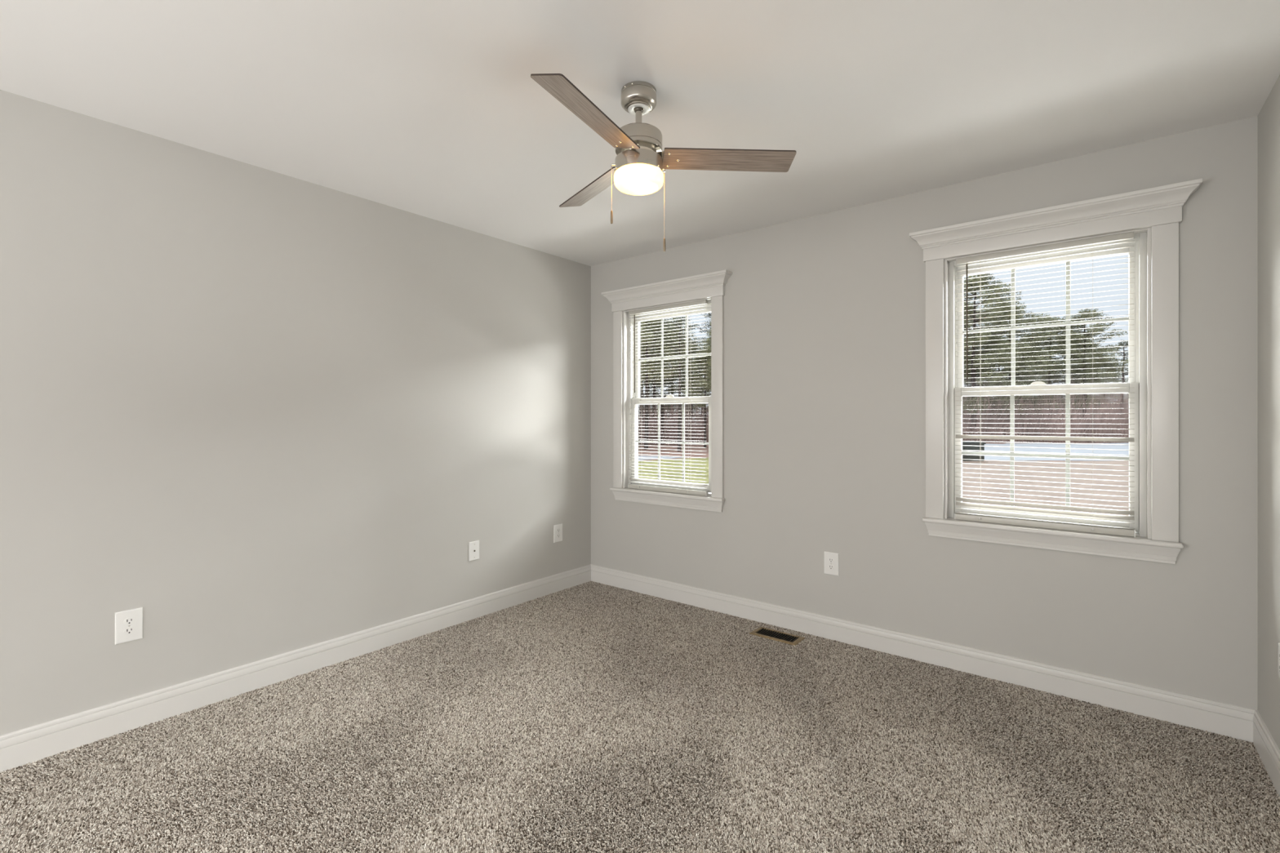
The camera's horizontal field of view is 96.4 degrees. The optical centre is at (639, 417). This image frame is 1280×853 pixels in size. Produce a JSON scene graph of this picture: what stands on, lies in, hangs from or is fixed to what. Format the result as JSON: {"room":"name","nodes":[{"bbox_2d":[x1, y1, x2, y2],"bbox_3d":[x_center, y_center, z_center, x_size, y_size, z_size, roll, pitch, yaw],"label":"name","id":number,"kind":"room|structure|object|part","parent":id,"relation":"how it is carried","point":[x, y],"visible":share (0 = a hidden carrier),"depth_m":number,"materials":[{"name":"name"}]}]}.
{"room":"empty bedroom","nodes":[
{"label":"empty bedroom","id":0,"kind":"room"},
{"bbox_2d":[0,89,591,735],"bbox_3d":[-2.429,0.048,1.978,0.140,2.440,6.680,0,0,39],"label":"wall","id":1,"kind":"structure","parent":0,"point":[261,413],"depth_m":2.63,"materials":[{"name":"grey paint"}]},
{"bbox_2d":[115,607,142,644],"bbox_3d":[-2.067,0.844,2.315,0.008,0.128,0.086,0,0,39],"label":"power outlet","id":2,"kind":"object","parent":1,"relation":"attached to","point":[128,624],"visible":1,"depth_m":2.31,"materials":[{"name":"white plastic"}]},
{"bbox_2d":[124,626,134,635],"bbox_3d":[-2.065,0.863,2.314,0.003,0.028,0.034,0,0,39],"label":"receptacle","id":3,"kind":"object","parent":2,"relation":"attached to","point":[127,630],"depth_m":2.31,"materials":[{"name":"white plastic"}]},
{"bbox_2d":[124,617,134,625],"bbox_3d":[-2.065,0.824,2.314,0.003,0.028,0.034,0,0,39],"label":"receptacle","id":4,"kind":"object","parent":2,"relation":"attached to","point":[127,620],"depth_m":2.31,"materials":[{"name":"white plastic"}]},
{"bbox_2d":[0,564,591,773],"bbox_3d":[-2.369,1.203,1.930,0.014,0.130,6.400,0,0,39],"label":"baseboard","id":5,"kind":"structure","parent":1,"relation":"attached to","point":[20,748],"depth_m":2.61,"materials":[{"name":"white paint"}]},
{"bbox_2d":[468,540,479,561],"bbox_3d":[-1.042,0.840,3.602,0.008,0.118,0.076,0,0,39],"label":"wall plate","id":6,"kind":"object","parent":1,"relation":"attached to","point":[473,547],"visible":1,"depth_m":3.60,"materials":[{"name":"white plastic"}]},
{"bbox_2d":[553,523,562,542],"bbox_3d":[-0.594,0.843,4.165,0.008,0.127,0.085,0,0,39],"label":"power outlet","id":7,"kind":"object","parent":1,"relation":"attached to","point":[557,529],"visible":1,"depth_m":4.16,"materials":[{"name":"white plastic"}]},
{"bbox_2d":[0,583,1277,852],"bbox_3d":[-0.984,1.328,0.828,3.836,0.120,6.680,0,0,39],"label":"floor","id":8,"kind":"structure","parent":0,"point":[700,801],"depth_m":1.92,"materials":[{"name":"grey carpet"}]},
{"bbox_2d":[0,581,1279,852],"bbox_3d":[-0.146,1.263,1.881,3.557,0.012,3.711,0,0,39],"label":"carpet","id":9,"kind":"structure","parent":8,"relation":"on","point":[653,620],"depth_m":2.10,"materials":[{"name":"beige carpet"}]},
{"bbox_2d":[749,626,804,645],"bbox_3d":[0.791,1.262,3.308,0.285,0.011,0.139,0,0,39],"label":"floor vent","id":10,"kind":"object","parent":8,"relation":"in","point":[791,639],"visible":1,"depth_m":3.30,"materials":[{"name":"gold metal"}]},
{"bbox_2d":[0,0,1279,266],"bbox_3d":[-0.984,-1.232,0.828,3.836,0.120,6.680,0,0,39],"label":"ceiling","id":11,"kind":"structure","parent":0,"point":[434,109],"depth_m":2.05,"materials":[{"name":"white paint"}]},
{"bbox_2d":[530,73,796,251],"bbox_3d":[-0.088,-0.885,2.027,0.997,0.575,0.966,0,0,39],"label":"ceiling fan","id":12,"kind":"object","parent":11,"relation":"hanging from","point":[640,161],"visible":1,"depth_m":2.01,"materials":[{"name":"brown wood"}]},
{"bbox_3d":[-0.152,-0.930,1.767,0.111,0.002,0.472,16,7,26],"label":"blade","id":13,"kind":"part","parent":12,"relation":"part of","materials":[{"name":"brown wood"}]},
{"bbox_3d":[-0.181,-0.930,2.327,0.111,0.002,0.472,-17,9,-32],"label":"blade","id":14,"kind":"part","parent":12,"relation":"part of","materials":[{"name":"brown wood"}]},
{"bbox_3d":[-0.102,-0.821,2.055,0.003,0.159,0.003,0,0,39],"label":"pull chain","id":15,"kind":"part","parent":12,"relation":"part of","materials":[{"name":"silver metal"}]},
{"bbox_3d":[-0.005,-0.849,2.055,0.178,0.054,0.178,0,0,39],"label":"lamp shade","id":16,"kind":"part","parent":12,"relation":"part of","materials":[{"name":"beige glass"}]},
{"bbox_3d":[0.319,-0.930,2.072,0.472,0.003,0.111,0,-15,-3],"label":"blade","id":17,"kind":"part","parent":12,"relation":"part of","materials":[{"name":"brown wood"}]},
{"bbox_2d":[591,115,1257,710],"bbox_3d":[1.053,0.048,3.386,3.556,2.440,0.140,0,0,39],"label":"wall","id":18,"kind":"structure","parent":0,"point":[824,314],"depth_m":2.99,"materials":[{"name":"grey paint"}]},
{"bbox_2d":[601,269,732,512],"bbox_3d":[0.194,-0.158,4.016,1.060,1.545,0.215,0,0,39],"label":"window","id":19,"kind":"structure","parent":18,"relation":"in","point":[710,286],"depth_m":4.03,"materials":[{"name":"white paint"}]},
{"bbox_3d":[-0.163,-0.132,4.253,0.081,1.309,0.018,0,0,39],"label":"casing","id":20,"kind":"part","parent":19,"relation":"part of","materials":[{"name":"white paint"}]},
{"bbox_3d":[0.152,-0.890,3.963,1.060,0.082,0.080,0,0,39],"label":"crown moulding","id":21,"kind":"part","parent":19,"relation":"part of","materials":[{"name":"white paint"}]},
{"bbox_2d":[627,299,708,496],"bbox_3d":[0.179,-0.131,4.001,0.676,1.305,0.038,0,0,39],"label":"window blind","id":22,"kind":"object","parent":19,"relation":"attached to","point":[688,491],"visible":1,"depth_m":3.95,"materials":[{"name":"white plastic"}]},
{"bbox_3d":[0.183,0.506,4.005,0.669,0.030,0.026,0,0,39],"label":"rail","id":23,"kind":"part","parent":22,"relation":"part of","materials":[{"name":"white plastic"}]},
{"bbox_3d":[0.337,-0.132,3.882,0.001,1.247,0.027,0,0,39],"label":"ladder cord","id":24,"kind":"part","parent":22,"relation":"part of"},
{"bbox_3d":[0.233,-0.121,4.065,0.747,1.327,0.089,0,0,39],"label":"frame","id":25,"kind":"part","parent":19,"relation":"part of","materials":[{"name":"white plastic"}]},
{"bbox_3d":[0.220,0.180,4.048,0.696,0.646,0.032,0,0,39],"label":"sash","id":26,"kind":"part","parent":19,"relation":"part of","materials":[{"name":"white plastic"}]},
{"bbox_3d":[0.243,-0.427,4.078,0.696,0.660,0.030,0,0,39],"label":"sash","id":27,"kind":"part","parent":19,"relation":"part of","materials":[{"name":"white plastic"}]},
{"bbox_3d":[0.504,-0.132,3.722,0.081,1.309,0.018,0,0,39],"label":"casing","id":28,"kind":"part","parent":19,"relation":"part of","materials":[{"name":"white paint"}]},
{"bbox_2d":[823,551,839,576],"bbox_3d":[1.090,0.834,3.262,0.085,0.128,0.008,0,0,39],"label":"power outlet","id":29,"kind":"object","parent":18,"relation":"attached to","point":[831,560],"visible":1,"depth_m":3.26,"materials":[{"name":"white plastic"}]},
{"bbox_2d":[827,564,834,569],"bbox_3d":[1.089,0.854,3.260,0.034,0.028,0.003,0,0,39],"label":"receptacle","id":30,"kind":"object","parent":29,"relation":"attached to","point":[829,566],"depth_m":3.26,"materials":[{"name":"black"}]},
{"bbox_2d":[827,557,834,563],"bbox_3d":[1.089,0.815,3.260,0.034,0.028,0.003,0,0,39],"label":"receptacle","id":31,"kind":"object","parent":29,"relation":"attached to","point":[830,560],"depth_m":3.26,"materials":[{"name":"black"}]},
{"bbox_2d":[591,564,1255,742],"bbox_3d":[1.005,1.203,3.325,3.556,0.130,0.014,0,0,39],"label":"baseboard","id":32,"kind":"structure","parent":18,"relation":"attached to","point":[1236,722],"depth_m":2.81,"materials":[{"name":"white paint"}]},
{"bbox_2d":[909,177,1202,564],"bbox_3d":[1.869,-0.170,2.682,1.078,1.553,0.215,0,0,39],"label":"window","id":33,"kind":"structure","parent":18,"relation":"in","point":[1154,378],"depth_m":2.58,"materials":[{"name":"white paint"}]},
{"bbox_3d":[1.506,-0.144,2.924,0.083,1.317,0.018,0,0,39],"label":"casing","id":34,"kind":"part","parent":33,"relation":"part of","materials":[{"name":"white paint"}]},
{"bbox_2d":[954,231,1135,537],"bbox_3d":[1.855,-0.143,2.668,0.689,1.313,0.038,0,0,39],"label":"window blind","id":35,"kind":"object","parent":33,"relation":"attached to","point":[1091,528],"visible":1,"depth_m":2.65,"materials":[{"name":"white plastic"}]},
{"bbox_3d":[1.675,-0.144,2.817,0.001,1.255,0.027,0,0,39],"label":"ladder cord","id":36,"kind":"part","parent":35,"relation":"part of","materials":[{"name":"white fabric"}]},
{"bbox_3d":[1.858,0.498,2.672,0.682,0.030,0.026,0,0,39],"label":"rail","id":37,"kind":"part","parent":35,"relation":"part of","materials":[{"name":"white plastic"}]},
{"bbox_3d":[2.015,-0.144,2.547,0.001,1.255,0.027,0,0,39],"label":"ladder cord","id":38,"kind":"part","parent":35,"relation":"part of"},
{"bbox_3d":[1.919,-0.438,2.745,0.711,0.660,0.030,0,0,39],"label":"sash","id":39,"kind":"part","parent":33,"relation":"part of","materials":[{"name":"white plastic"}]},
{"bbox_3d":[1.895,0.173,2.715,0.711,0.649,0.032,0,0,39],"label":"sash","id":40,"kind":"part","parent":33,"relation":"part of","materials":[{"name":"white plastic"}]},
{"bbox_3d":[1.908,-0.133,2.732,0.762,1.335,0.089,0,0,39],"label":"frame","id":41,"kind":"part","parent":33,"relation":"part of","materials":[{"name":"white plastic"}]},
{"bbox_3d":[1.827,-0.906,2.630,1.078,0.082,0.080,0,0,39],"label":"crown moulding","id":42,"kind":"part","parent":33,"relation":"part of","materials":[{"name":"white paint"}]},
{"bbox_3d":[2.186,-0.144,2.383,0.083,1.317,0.018,0,0,39],"label":"casing","id":43,"kind":"part","parent":33,"relation":"part of","materials":[{"name":"white paint"}]},
{"bbox_2d":[1257,75,1279,750],"bbox_3d":[0.462,0.048,-0.323,0.140,2.440,6.680,0,0,39],"label":"wall","id":44,"kind":"structure","parent":0,"point":[1268,117],"depth_m":2.09,"materials":[{"name":"grey paint"}]},
{"bbox_2d":[1253,710,1279,797],"bbox_3d":[0.402,1.203,-0.275,0.014,0.130,6.400,0,0,39],"label":"baseboard","id":45,"kind":"structure","parent":44,"relation":"attached to","point":[1268,750],"depth_m":2.05,"materials":[{"name":"white paint"}]},
{"bbox_2d":[1278,643,1279,677],"bbox_3d":[2.155,0.827,1.922,0.008,0.114,0.085,0,0,39],"label":"power outlet","id":46,"kind":"object","parent":44,"relation":"attached to","point":[1278,643],"visible":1,"depth_m":1.95,"materials":[{"name":"white plastic"}]},
{"label":"outside","id":47,"kind":"structure","parent":0,"visible":0},
{"bbox_2d":[638,424,1127,461],"bbox_3d":[24.506,2.128,67.811,180.000,0.580,129.840,0,0,39],"label":"ground","id":48,"kind":"structure","parent":47,"point":[671,448],"depth_m":31.32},
{"bbox_2d":[640,345,651,389],"bbox_3d":[-1.335,-3.063,43.847,4.439,9.985,4.904,0,0,7],"label":"pine tree","id":49,"kind":"object","parent":48,"relation":"on","point":[641,384],"visible":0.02,"depth_m":43.25,"materials":[{"name":"green plant"}]},
{"bbox_2d":[640,327,654,358],"bbox_3d":[-0.460,-2.338,35.379,2.884,8.506,3.187,0,0,-18],"label":"pine tree","id":50,"kind":"object","parent":48,"relation":"on","point":[647,327],"visible":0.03,"depth_m":35.03,"materials":[{"name":"green plant"}]},
{"bbox_2d":[640,322,671,435],"bbox_3d":[-0.004,-3.853,44.600,5.693,11.591,5.153,0,0,20],"label":"pine tree","id":51,"kind":"object","parent":48,"relation":"on","point":[653,350],"visible":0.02,"depth_m":44.65,"materials":[{"name":"green plant"}]},
{"bbox_2d":[648,319,671,435],"bbox_3d":[0.895,-4.227,46.017,4.620,12.358,4.278,0,0,-31],"label":"pine tree","id":52,"kind":"object","parent":48,"relation":"on","point":[654,387],"visible":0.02,"depth_m":45.85,"materials":[{"name":"green plant"}]},
{"bbox_2d":[640,319,689,449],"bbox_3d":[0.615,-2.720,32.721,4.385,9.289,4.262,0,0,-18],"label":"pine tree","id":53,"kind":"object","parent":48,"relation":"on","point":[648,362],"visible":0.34,"depth_m":32.73,"materials":[{"name":"green plant"}]},
{"bbox_2d":[639,319,695,418],"bbox_3d":[1.003,-3.291,48.270,7.762,10.452,6.891,0,0,-11],"label":"pine tree","id":54,"kind":"object","parent":48,"relation":"on","point":[669,381],"visible":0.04,"depth_m":47.09,"materials":[{"name":"green plant"}]},
{"bbox_2d":[640,316,697,444],"bbox_3d":[1.666,-3.266,38.276,4.909,10.398,4.771,0,0,14],"label":"pine tree","id":55,"kind":"object","parent":48,"relation":"on","point":[670,375],"visible":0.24,"depth_m":38.37,"materials":[{"name":"green plant"}]},
{"bbox_2d":[640,331,702,419],"bbox_3d":[2.720,-2.833,48.825,5.740,9.522,6.345,0,0,15],"label":"pine tree","id":56,"kind":"object","parent":48,"relation":"on","point":[672,383],"visible":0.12,"depth_m":47.87,"materials":[{"name":"green plant"}]},
{"bbox_2d":[638,389,711,444],"bbox_3d":[1.133,-0.132,44.177,22.810,4.020,16.542,0,0,4],"label":"thicket","id":57,"kind":"object","parent":48,"relation":"on","point":[670,432],"visible":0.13,"depth_m":39.58,"materials":[{"name":"brown plant"}]},
{"bbox_2d":[655,315,706,451],"bbox_3d":[2.085,-1.838,30.740,2.806,7.491,2.540,0,0,20],"label":"pine tree","id":58,"kind":"object","parent":48,"relation":"on","point":[679,321],"visible":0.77,"depth_m":30.82,"materials":[{"name":"green plant"}]},
{"bbox_2d":[667,342,709,426],"bbox_3d":[3.935,-2.020,45.363,3.712,7.864,3.608,0,0,2],"label":"pine tree","id":59,"kind":"object","parent":48,"relation":"on","point":[695,352],"visible":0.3,"depth_m":45.12,"materials":[{"name":"green plant"}]},
{"bbox_2d":[675,357,711,420],"bbox_3d":[5.762,-1.963,52.072,5.165,7.752,4.673,0,0,-10],"label":"pine tree","id":60,"kind":"object","parent":48,"relation":"on","point":[708,357],"visible":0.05,"depth_m":51.70,"materials":[{"name":"green plant"}]},
{"bbox_2d":[680,346,711,447],"bbox_3d":[4.103,-1.179,34.809,2.824,6.154,2.905,0,0,16],"label":"pine tree","id":61,"kind":"object","parent":48,"relation":"on","point":[704,360],"visible":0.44,"depth_m":34.64,"materials":[{"name":"green plant"}]},
{"bbox_2d":[689,312,711,349],"bbox_3d":[5.624,-3.447,41.511,3.648,10.760,4.031,0,0,-40],"label":"pine tree","id":62,"kind":"object","parent":48,"relation":"on","point":[708,315],"visible":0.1,"depth_m":41.55,"materials":[{"name":"green plant"}]},
{"bbox_2d":[695,322,711,389],"bbox_3d":[4.847,-1.914,32.503,3.757,7.648,3.401,0,0,-21],"label":"pine tree","id":63,"kind":"object","parent":48,"relation":"on","point":[709,330],"visible":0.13,"depth_m":32.31,"materials":[{"name":"green plant"}]},
{"bbox_2d":[698,316,711,369],"bbox_3d":[6.360,-3.230,40.271,4.874,10.326,4.738,0,0,8],"label":"pine tree","id":64,"kind":"object","parent":48,"relation":"on","point":[710,317],"visible":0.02,"depth_m":40.04,"materials":[{"name":"green plant"}]},
{"bbox_2d":[964,302,998,411],"bbox_3d":[30.816,-4.848,56.752,10.113,13.619,8.978,0,0,-27],"label":"pine tree","id":65,"kind":"object","parent":48,"relation":"on","point":[965,361],"visible":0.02,"depth_m":54.85,"materials":[{"name":"green plant"}]},
{"bbox_2d":[964,302,1000,373],"bbox_3d":[32.036,-4.878,56.368,7.994,13.677,7.737,0,0,21],"label":"pine tree","id":66,"kind":"object","parent":48,"relation":"on","point":[966,302],"visible":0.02,"depth_m":55.50,"materials":[{"name":"green plant"}]},
{"bbox_2d":[964,335,1036,418],"bbox_3d":[33.082,-2.912,53.063,6.989,9.683,6.323,0,0,12],"label":"pine tree","id":67,"kind":"object","parent":48,"relation":"on","point":[1000,339],"visible":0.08,"depth_m":52.66,"materials":[{"name":"green plant"}]},
{"bbox_2d":[962,273,1056,440],"bbox_3d":[26.140,-4.634,43.858,9.413,13.183,8.357,0,0,41],"label":"pine tree","id":68,"kind":"object","parent":48,"relation":"on","point":[1004,348],"visible":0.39,"depth_m":42.62,"materials":[{"name":"green plant"}]},
{"bbox_2d":[964,302,1062,418],"bbox_3d":[30.299,-3.835,47.108,6.969,11.562,7.704,0,0,-39],"label":"pine tree","id":69,"kind":"object","parent":48,"relation":"on","point":[1019,307],"visible":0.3,"depth_m":46.22,"materials":[{"name":"green plant"}]},
{"bbox_2d":[1000,347,1060,408],"bbox_3d":[40.388,-2.733,59.426,5.127,9.313,5.664,0,0,-16],"label":"pine tree","id":70,"kind":"object","parent":48,"relation":"on","point":[1037,348],"visible":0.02,"depth_m":59.29,"materials":[{"name":"green plant"}]},
{"bbox_2d":[962,374,1128,443],"bbox_3d":[35.877,-0.731,52.927,43.832,5.223,54.220,0,0,39],"label":"building","id":71,"kind":"structure","parent":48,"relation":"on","point":[1055,426],"depth_m":42.42,"materials":[{"name":"red brick"}]},
{"bbox_2d":[1005,315,1104,430],"bbox_3d":[34.204,-3.338,48.491,7.489,10.548,8.436,0,0,22],"label":"pine tree","id":72,"kind":"object","parent":48,"relation":"on","point":[1088,350],"visible":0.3,"depth_m":46.62,"materials":[{"name":"green plant"}]},
{"bbox_2d":[1027,328,1123,420],"bbox_3d":[39.033,-3.062,51.871,6.773,9.988,7.487,0,0,-31],"label":"pine tree","id":73,"kind":"object","parent":48,"relation":"on","point":[1110,358],"visible":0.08,"depth_m":50.84,"materials":[{"name":"green plant"}]},
{"bbox_2d":[1033,308,1128,431],"bbox_3d":[35.486,-3.416,46.260,6.496,10.703,6.288,0,0,-2],"label":"pine tree","id":74,"kind":"object","parent":48,"relation":"on","point":[1086,316],"visible":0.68,"depth_m":45.43,"materials":[{"name":"green plant"}]},
{"bbox_2d":[1076,360,1128,412],"bbox_3d":[47.228,-2.117,58.580,5.988,8.063,5.316,0,0,26],"label":"pine tree","id":75,"kind":"object","parent":48,"relation":"on","point":[1116,373],"visible":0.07,"depth_m":58.12,"materials":[{"name":"green plant"}]},
{"bbox_2d":[1094,339,1128,418],"bbox_3d":[42.363,-2.426,49.958,4.644,8.695,4.300,0,0,-38],"label":"pine tree","id":76,"kind":"object","parent":48,"relation":"on","point":[1123,373],"visible":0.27,"depth_m":49.89,"materials":[{"name":"green plant"}]},
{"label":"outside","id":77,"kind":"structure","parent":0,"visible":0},
{"bbox_2d":[638,457,708,484],"bbox_3d":[-9.116,1.973,24.584,41.238,0.300,19.841,0,0,39],"label":"lawn","id":78,"kind":"structure","parent":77,"point":[701,462],"depth_m":19.92,"materials":[{"name":"green plant"}]},
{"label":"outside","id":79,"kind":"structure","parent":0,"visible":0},
{"bbox_2d":[984,442,1128,461],"bbox_3d":[30.633,1.968,32.572,45.277,0.300,16.261,0,0,-4],"label":"ground strip","id":80,"kind":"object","parent":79,"point":[1082,450],"visible":0.15,"depth_m":31.75,"materials":[{"name":"grey concrete"}]},
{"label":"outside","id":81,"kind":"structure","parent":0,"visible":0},
{"bbox_2d":[638,455,687,460],"bbox_3d":[-5.295,1.968,25.111,14.820,0.300,4.785,0,0,2],"label":"ground strip","id":82,"kind":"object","parent":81,"point":[642,457],"visible":0.17,"depth_m":25.93,"materials":[{"name":"grey concrete"}]},
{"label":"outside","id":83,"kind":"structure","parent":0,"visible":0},
{"bbox_2d":[962,461,1128,515],"bbox_3d":[14.844,1.976,10.772,24.662,0.300,32.303,0,0,12],"label":"dirt yard","id":84,"kind":"structure","parent":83,"point":[1054,464],"depth_m":15.97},
{"bbox_2d":[962,441,987,462],"bbox_3d":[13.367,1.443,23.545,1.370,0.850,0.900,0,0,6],"label":"car","id":85,"kind":"object","parent":84,"relation":"on","point":[966,445],"visible":0.4,"depth_m":23.13,"materials":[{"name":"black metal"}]},
{"bbox_3d":[13.024,1.418,23.190,0.540,0.600,0.015,0,0,6],"label":"door","id":86,"kind":"part","parent":85,"relation":"part of","materials":[{"name":"black metal"}]},
{"bbox_3d":[13.601,1.418,23.132,0.540,0.600,0.015,0,0,6],"label":"door","id":87,"kind":"part","parent":85,"relation":"part of","materials":[{"name":"black metal"}]}
]}

